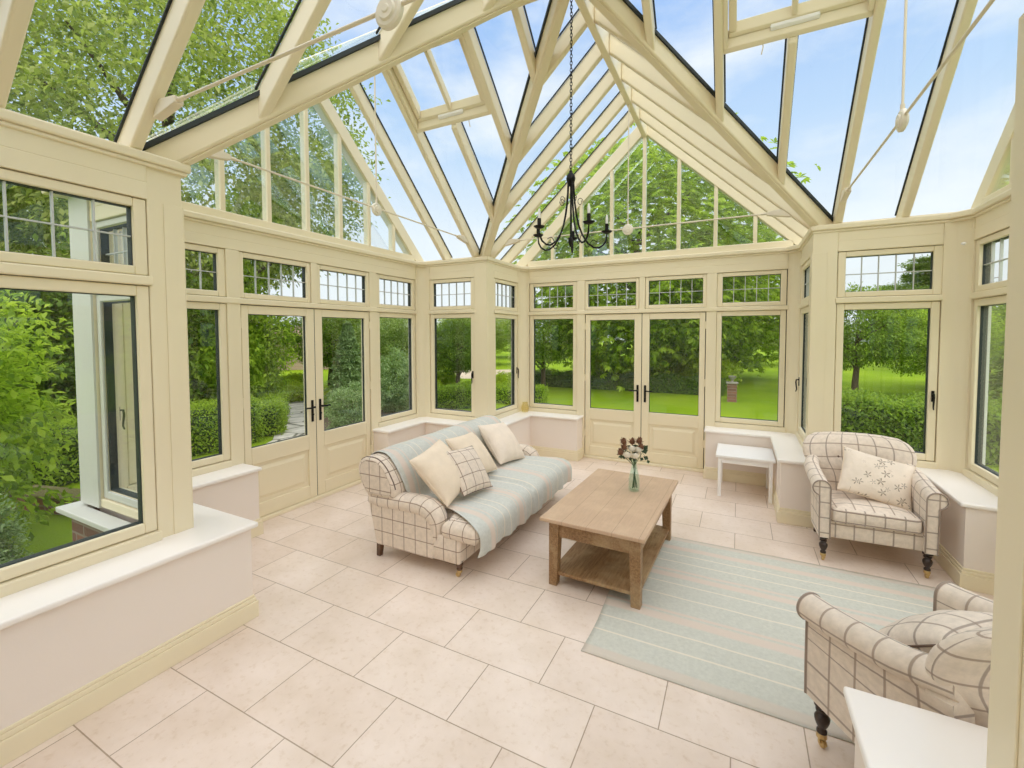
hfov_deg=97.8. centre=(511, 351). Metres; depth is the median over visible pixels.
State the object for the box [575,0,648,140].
ridge beam
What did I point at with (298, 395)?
shrub
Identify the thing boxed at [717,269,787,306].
window
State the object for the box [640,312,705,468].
door
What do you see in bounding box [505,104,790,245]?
rod
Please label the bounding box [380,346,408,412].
leafy shrub
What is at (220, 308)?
window
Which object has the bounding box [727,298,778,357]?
broadleaf tree
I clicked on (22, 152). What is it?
framing
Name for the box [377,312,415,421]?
window
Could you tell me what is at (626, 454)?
rose
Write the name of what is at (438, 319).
broadleaf tree
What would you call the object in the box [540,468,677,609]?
coffee table
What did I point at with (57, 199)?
broadleaf tree
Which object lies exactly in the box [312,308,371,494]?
door
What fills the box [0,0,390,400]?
broadleaf tree
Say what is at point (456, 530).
seat cushion
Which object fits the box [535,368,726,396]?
hedge
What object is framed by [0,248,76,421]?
evergreen shrub
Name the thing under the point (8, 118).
crown molding
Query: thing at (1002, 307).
tree
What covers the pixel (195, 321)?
leafy shrub
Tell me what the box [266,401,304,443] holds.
garden path
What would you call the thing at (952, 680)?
armchair
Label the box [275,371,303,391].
shrub
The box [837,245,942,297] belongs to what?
window
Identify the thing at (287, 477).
door
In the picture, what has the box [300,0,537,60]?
ridge beam
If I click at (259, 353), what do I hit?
tree
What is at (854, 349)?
tree
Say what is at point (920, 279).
cedar tree
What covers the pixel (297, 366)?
cottage
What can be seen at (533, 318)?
window
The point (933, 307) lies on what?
window
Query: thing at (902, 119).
rod
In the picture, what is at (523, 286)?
post
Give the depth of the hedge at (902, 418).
6.91 m
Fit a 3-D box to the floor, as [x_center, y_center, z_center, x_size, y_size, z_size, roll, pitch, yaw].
[0.031,1.684,2.577,5.628,0.180,7.414,1,3,27]
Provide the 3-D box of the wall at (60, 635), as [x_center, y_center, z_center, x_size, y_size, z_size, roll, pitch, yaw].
[0.181,1.394,2.864,6.967,0.775,8.084,1,3,27]
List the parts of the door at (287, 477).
panel, raised panel, plate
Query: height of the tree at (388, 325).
2.574 m
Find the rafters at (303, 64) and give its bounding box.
[146,0,452,141]
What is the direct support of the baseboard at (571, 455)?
attached to the wall at (60, 635)
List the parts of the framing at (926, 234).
transom rail, sill rail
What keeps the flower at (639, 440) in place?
in the bottle vase
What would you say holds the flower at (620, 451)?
in the bottle vase
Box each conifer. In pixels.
[324,321,361,418]
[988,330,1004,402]
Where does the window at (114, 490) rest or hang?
attached to the framing at (103, 212)
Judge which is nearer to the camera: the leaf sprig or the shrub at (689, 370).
the leaf sprig
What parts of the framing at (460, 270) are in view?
transom rail, sill rail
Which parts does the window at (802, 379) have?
handle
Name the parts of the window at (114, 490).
handle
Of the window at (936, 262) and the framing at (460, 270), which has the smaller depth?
the window at (936, 262)
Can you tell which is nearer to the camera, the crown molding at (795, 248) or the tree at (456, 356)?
the crown molding at (795, 248)
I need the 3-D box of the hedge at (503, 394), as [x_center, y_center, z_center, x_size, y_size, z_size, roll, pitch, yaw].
[-0.341,1.160,12.635,2.954,0.723,1.104,2,3,38]
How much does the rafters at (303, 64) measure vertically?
1.764 m
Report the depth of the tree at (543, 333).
14.30 m
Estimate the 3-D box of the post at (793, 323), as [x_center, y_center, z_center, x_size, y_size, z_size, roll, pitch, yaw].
[3.170,-0.100,4.947,0.220,2.036,0.259,1,3,27]
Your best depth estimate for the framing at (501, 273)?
6.01 m
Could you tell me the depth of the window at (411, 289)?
5.66 m
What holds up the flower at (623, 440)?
in the bottle vase
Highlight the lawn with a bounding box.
[0,342,1001,561]
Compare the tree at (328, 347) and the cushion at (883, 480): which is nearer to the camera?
the cushion at (883, 480)
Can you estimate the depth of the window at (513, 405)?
6.32 m
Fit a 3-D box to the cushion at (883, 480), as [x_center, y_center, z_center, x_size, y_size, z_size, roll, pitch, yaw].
[2.757,0.954,3.381,0.512,0.407,0.217,1,3,27]
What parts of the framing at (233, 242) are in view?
sill rail, transom rail, sill rail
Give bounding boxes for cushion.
[409,439,460,506]
[441,508,479,545]
[445,432,496,472]
[446,446,492,496]
[478,422,524,463]
[831,490,921,533]
[837,446,915,511]
[879,610,992,653]
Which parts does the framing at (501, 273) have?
transom rail, sill rail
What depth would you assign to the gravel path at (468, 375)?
20.61 m
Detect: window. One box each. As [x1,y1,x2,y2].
[0,168,147,275]
[0,274,156,581]
[53,98,423,260]
[95,215,127,264]
[96,295,137,508]
[119,232,225,296]
[122,301,229,483]
[239,252,309,302]
[317,264,368,306]
[376,274,414,309]
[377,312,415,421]
[387,33,490,132]
[430,277,473,309]
[430,313,474,416]
[494,278,516,310]
[494,314,518,414]
[516,126,801,265]
[530,281,576,311]
[530,314,576,409]
[585,278,638,309]
[645,274,706,308]
[715,310,786,426]
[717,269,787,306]
[723,0,875,54]
[795,306,808,439]
[801,259,809,302]
[833,301,939,460]
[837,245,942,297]
[967,295,1006,485]
[971,103,1014,208]
[974,228,1009,291]
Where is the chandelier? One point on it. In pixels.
(570, 178)
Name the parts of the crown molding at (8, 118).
moulding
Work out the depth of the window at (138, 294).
2.35 m
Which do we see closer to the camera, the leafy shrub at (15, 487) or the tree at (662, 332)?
the leafy shrub at (15, 487)
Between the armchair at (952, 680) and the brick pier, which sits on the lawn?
the brick pier
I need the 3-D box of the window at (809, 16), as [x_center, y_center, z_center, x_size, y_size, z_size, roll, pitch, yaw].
[1.824,-2.456,2.842,0.872,0.708,0.534,1,3,27]
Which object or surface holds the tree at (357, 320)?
on the lawn
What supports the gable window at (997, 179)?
on the crown molding at (1004, 197)
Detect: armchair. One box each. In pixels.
[796,581,992,747]
[802,431,949,577]
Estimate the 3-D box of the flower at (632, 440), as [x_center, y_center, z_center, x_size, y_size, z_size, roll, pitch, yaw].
[0.945,0.863,3.483,0.074,0.387,0.090,0,2,-8]
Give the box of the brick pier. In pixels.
[726,376,737,401]
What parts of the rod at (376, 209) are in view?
rod, hanger rod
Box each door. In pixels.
[240,304,316,517]
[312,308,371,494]
[584,313,642,460]
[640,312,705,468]
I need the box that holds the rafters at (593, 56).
[490,8,634,262]
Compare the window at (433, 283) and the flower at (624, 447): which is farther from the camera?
the window at (433, 283)
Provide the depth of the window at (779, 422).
5.15 m
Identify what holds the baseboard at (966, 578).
attached to the wall at (60, 635)
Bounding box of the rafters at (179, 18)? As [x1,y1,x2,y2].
[0,0,496,149]
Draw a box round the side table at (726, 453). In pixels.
[716,443,775,503]
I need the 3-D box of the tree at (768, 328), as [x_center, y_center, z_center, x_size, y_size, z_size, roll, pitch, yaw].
[8.249,-2.483,18.667,8.849,7.192,8.197,-1,2,-15]
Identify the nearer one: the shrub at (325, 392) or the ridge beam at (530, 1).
the ridge beam at (530, 1)
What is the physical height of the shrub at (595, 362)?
1.709 m
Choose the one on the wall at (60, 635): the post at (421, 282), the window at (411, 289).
the post at (421, 282)
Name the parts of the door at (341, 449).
plate, raised panel, panel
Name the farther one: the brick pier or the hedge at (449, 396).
the brick pier
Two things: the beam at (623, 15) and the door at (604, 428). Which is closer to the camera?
the beam at (623, 15)
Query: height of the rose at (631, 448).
0.334 m
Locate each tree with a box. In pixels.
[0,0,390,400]
[0,78,68,256]
[1,199,71,317]
[186,257,302,406]
[277,316,360,385]
[322,318,407,355]
[354,317,444,385]
[437,318,499,382]
[437,318,510,356]
[437,319,510,344]
[499,297,572,389]
[503,112,820,391]
[612,204,784,376]
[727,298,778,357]
[843,282,927,390]
[874,307,1005,376]
[875,254,1000,368]
[898,304,1005,385]
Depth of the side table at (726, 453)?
4.64 m
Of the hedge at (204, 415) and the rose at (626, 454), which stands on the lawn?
the hedge at (204, 415)
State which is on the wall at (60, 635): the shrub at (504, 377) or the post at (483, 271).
the post at (483, 271)
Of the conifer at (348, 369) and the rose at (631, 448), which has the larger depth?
the conifer at (348, 369)
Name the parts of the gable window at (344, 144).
rail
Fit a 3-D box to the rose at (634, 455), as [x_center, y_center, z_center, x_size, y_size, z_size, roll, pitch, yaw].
[0.939,0.914,3.416,0.095,0.291,0.084,-2,3,-39]
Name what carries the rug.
on the floor
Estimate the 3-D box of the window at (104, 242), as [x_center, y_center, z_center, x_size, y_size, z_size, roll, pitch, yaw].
[-2.347,-0.619,2.735,0.713,0.410,0.080,1,3,27]
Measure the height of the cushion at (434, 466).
0.391 m
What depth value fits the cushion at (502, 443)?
4.39 m
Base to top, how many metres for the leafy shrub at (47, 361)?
2.599 m
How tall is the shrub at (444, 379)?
0.968 m
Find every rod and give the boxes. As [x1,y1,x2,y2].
[153,0,415,120]
[207,76,467,243]
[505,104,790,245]
[840,0,994,202]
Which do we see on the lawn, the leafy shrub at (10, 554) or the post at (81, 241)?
the leafy shrub at (10, 554)
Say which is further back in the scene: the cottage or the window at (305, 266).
the cottage
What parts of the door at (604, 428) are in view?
raised panel, panel, plate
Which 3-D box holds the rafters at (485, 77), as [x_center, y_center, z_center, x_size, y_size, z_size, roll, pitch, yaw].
[-0.451,-2.034,4.744,2.904,1.764,1.880,1,3,27]
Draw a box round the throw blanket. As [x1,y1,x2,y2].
[371,415,571,557]
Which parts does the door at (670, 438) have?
raised panel, panel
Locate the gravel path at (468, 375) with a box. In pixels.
[460,370,510,378]
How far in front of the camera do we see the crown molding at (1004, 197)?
3.66 m
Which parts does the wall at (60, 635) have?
sill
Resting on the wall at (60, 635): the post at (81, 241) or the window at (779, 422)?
the post at (81, 241)
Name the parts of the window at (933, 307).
handle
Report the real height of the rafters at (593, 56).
1.764 m
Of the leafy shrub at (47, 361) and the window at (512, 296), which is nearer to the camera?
the leafy shrub at (47, 361)
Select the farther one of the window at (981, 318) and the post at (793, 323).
the post at (793, 323)
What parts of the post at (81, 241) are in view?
post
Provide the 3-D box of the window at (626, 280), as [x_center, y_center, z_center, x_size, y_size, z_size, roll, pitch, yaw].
[1.329,-0.759,5.926,0.730,0.410,0.080,1,3,27]
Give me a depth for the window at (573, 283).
6.27 m
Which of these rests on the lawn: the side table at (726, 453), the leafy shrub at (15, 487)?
the leafy shrub at (15, 487)
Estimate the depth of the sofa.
3.26 m
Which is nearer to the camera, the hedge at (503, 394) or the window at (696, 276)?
the window at (696, 276)
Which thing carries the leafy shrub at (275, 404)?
on the lawn
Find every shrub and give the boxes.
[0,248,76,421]
[0,289,80,548]
[0,292,77,529]
[0,491,33,563]
[2,227,216,419]
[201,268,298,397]
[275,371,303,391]
[285,381,303,401]
[323,386,331,406]
[324,380,383,428]
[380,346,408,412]
[437,366,462,386]
[496,370,510,387]
[569,352,632,374]
[650,344,698,377]
[675,353,744,386]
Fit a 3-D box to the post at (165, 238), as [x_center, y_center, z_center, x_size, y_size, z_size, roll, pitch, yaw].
[-1.972,0.196,2.527,0.176,2.406,0.176,1,3,27]
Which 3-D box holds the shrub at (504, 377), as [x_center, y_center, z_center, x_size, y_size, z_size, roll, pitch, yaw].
[-0.164,1.018,13.195,1.457,1.026,1.569,1,3,19]
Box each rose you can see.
[623,452,635,486]
[628,446,637,462]
[631,453,638,467]
[633,447,641,486]
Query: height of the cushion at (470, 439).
0.340 m
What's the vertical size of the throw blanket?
0.613 m
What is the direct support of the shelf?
attached to the coffee table at (614, 529)
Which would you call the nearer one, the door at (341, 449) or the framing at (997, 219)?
the framing at (997, 219)
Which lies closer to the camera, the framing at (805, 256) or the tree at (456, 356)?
the framing at (805, 256)
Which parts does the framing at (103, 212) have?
sill rail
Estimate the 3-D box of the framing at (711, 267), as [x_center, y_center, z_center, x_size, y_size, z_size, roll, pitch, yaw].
[1.685,0.154,5.782,3.200,2.606,0.150,1,3,27]
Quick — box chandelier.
[533,0,611,252]
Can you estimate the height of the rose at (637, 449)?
0.325 m
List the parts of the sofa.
leg, backrest, panel, arm, seat, leg, arm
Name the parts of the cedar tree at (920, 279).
crown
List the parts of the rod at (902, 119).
hanger rod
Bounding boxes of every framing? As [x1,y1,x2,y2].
[0,125,161,597]
[89,201,137,519]
[119,219,417,521]
[429,263,475,420]
[494,264,518,418]
[528,253,788,472]
[795,240,809,446]
[835,223,943,468]
[962,201,1010,495]
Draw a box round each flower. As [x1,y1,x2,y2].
[617,448,637,487]
[619,437,636,487]
[621,443,629,452]
[628,437,637,488]
[632,443,643,487]
[633,437,643,482]
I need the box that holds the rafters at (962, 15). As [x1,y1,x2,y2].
[641,0,977,223]
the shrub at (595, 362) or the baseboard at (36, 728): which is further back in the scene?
the shrub at (595, 362)
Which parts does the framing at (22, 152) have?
transom rail, sill rail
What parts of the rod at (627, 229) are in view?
hanger rod, rod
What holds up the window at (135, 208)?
attached to the framing at (22, 152)
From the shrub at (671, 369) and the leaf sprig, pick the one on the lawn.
the shrub at (671, 369)
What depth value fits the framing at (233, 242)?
4.02 m
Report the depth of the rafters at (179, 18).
2.21 m
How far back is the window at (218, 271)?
3.65 m
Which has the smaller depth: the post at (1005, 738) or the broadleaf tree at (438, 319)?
the post at (1005, 738)
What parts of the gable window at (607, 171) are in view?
rail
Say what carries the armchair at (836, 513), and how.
on the floor
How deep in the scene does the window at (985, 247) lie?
3.33 m
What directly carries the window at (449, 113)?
attached to the rafters at (485, 77)
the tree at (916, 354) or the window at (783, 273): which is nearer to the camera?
the window at (783, 273)
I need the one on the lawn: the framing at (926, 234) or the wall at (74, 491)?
the wall at (74, 491)
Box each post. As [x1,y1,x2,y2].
[68,197,128,507]
[145,167,193,537]
[414,267,430,416]
[474,262,493,417]
[517,271,529,410]
[784,250,801,433]
[805,232,837,437]
[934,218,991,472]
[986,13,1023,767]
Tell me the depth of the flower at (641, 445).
3.45 m
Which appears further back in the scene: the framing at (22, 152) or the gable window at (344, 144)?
the gable window at (344, 144)
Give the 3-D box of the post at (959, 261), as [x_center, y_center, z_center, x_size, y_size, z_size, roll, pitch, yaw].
[3.613,-0.045,3.591,0.259,2.036,0.220,1,3,27]
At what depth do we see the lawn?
13.35 m
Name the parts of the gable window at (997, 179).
rail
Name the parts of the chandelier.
arm, arm, stem, crown, chain, arm, arm, arm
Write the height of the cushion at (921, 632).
0.264 m
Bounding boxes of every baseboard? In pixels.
[0,518,263,767]
[530,445,583,460]
[703,465,994,594]
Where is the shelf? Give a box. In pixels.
[558,525,668,594]
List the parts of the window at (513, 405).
sash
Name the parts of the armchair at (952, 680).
leg, backrest, arm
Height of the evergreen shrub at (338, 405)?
1.149 m
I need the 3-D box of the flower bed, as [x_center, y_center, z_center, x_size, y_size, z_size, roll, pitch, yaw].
[-2.994,1.498,9.541,7.300,0.030,4.100,1,3,27]
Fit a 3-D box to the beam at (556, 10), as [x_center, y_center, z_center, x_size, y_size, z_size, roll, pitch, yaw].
[0.019,-1.946,4.475,0.124,1.899,2.574,-1,2,-18]
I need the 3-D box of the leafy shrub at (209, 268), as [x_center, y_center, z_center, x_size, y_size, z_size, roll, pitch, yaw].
[-8.649,-0.387,13.091,3.868,4.182,3.700,1,3,32]
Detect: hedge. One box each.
[0,394,267,500]
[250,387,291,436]
[437,380,470,408]
[458,379,549,404]
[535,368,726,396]
[841,387,1001,467]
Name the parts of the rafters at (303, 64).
roof pane, roof pane, roof pane, roof pane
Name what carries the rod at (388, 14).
attached to the ridge beam at (601, 36)
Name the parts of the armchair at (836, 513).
arm, leg, backrest, seat, arm, leg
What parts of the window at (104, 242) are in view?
sash frame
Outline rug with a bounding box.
[581,536,935,743]
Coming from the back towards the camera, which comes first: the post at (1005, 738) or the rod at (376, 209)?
the rod at (376, 209)
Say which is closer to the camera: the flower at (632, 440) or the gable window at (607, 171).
the flower at (632, 440)
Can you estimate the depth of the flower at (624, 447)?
3.43 m
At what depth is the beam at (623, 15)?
3.56 m
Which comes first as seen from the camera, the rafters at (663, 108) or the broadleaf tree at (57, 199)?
the rafters at (663, 108)
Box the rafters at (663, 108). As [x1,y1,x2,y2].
[594,6,809,238]
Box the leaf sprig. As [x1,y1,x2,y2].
[619,445,649,476]
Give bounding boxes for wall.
[0,411,997,767]
[4,484,80,514]
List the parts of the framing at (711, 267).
sill rail, transom rail, sill rail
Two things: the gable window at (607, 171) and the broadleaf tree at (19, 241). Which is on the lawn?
the broadleaf tree at (19, 241)
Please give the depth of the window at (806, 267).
4.67 m
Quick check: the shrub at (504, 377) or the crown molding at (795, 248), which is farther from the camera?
the shrub at (504, 377)
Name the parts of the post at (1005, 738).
post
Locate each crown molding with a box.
[0,107,486,266]
[487,226,813,271]
[811,188,1010,233]
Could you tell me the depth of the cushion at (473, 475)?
3.50 m
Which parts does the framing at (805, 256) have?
sill rail, transom rail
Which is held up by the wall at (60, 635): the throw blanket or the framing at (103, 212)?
the framing at (103, 212)
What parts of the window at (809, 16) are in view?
sash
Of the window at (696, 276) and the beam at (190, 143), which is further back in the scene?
the window at (696, 276)
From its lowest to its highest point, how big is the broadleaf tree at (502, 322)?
3.300 m
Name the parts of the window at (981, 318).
sash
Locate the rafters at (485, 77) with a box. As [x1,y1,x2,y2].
[349,5,535,261]
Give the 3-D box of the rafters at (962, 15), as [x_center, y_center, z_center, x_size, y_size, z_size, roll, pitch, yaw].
[2.174,-1.985,3.412,2.904,1.764,1.880,1,3,27]
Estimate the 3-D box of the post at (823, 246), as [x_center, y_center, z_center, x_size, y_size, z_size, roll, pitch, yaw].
[2.825,0.121,4.091,0.191,2.406,0.191,1,3,27]
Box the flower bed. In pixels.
[324,407,468,429]
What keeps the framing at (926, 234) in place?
on the wall at (60, 635)
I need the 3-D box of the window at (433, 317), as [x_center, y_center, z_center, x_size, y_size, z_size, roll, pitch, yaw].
[-0.774,0.166,5.856,0.706,1.336,0.120,1,3,27]
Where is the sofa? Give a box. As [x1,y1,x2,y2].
[359,444,538,576]
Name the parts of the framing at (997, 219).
sill rail, transom rail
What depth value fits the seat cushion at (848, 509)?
3.21 m
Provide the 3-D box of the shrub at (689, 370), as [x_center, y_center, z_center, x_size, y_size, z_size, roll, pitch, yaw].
[6.774,0.762,15.400,2.267,1.481,2.105,1,3,30]
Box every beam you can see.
[142,0,529,164]
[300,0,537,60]
[479,0,569,256]
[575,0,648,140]
[589,0,832,226]
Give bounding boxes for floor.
[1,457,993,767]
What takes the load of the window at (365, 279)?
attached to the framing at (233, 242)
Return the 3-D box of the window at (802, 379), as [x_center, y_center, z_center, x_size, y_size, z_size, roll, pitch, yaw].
[2.975,0.213,4.520,0.120,1.336,0.706,1,3,27]
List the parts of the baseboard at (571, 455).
moulding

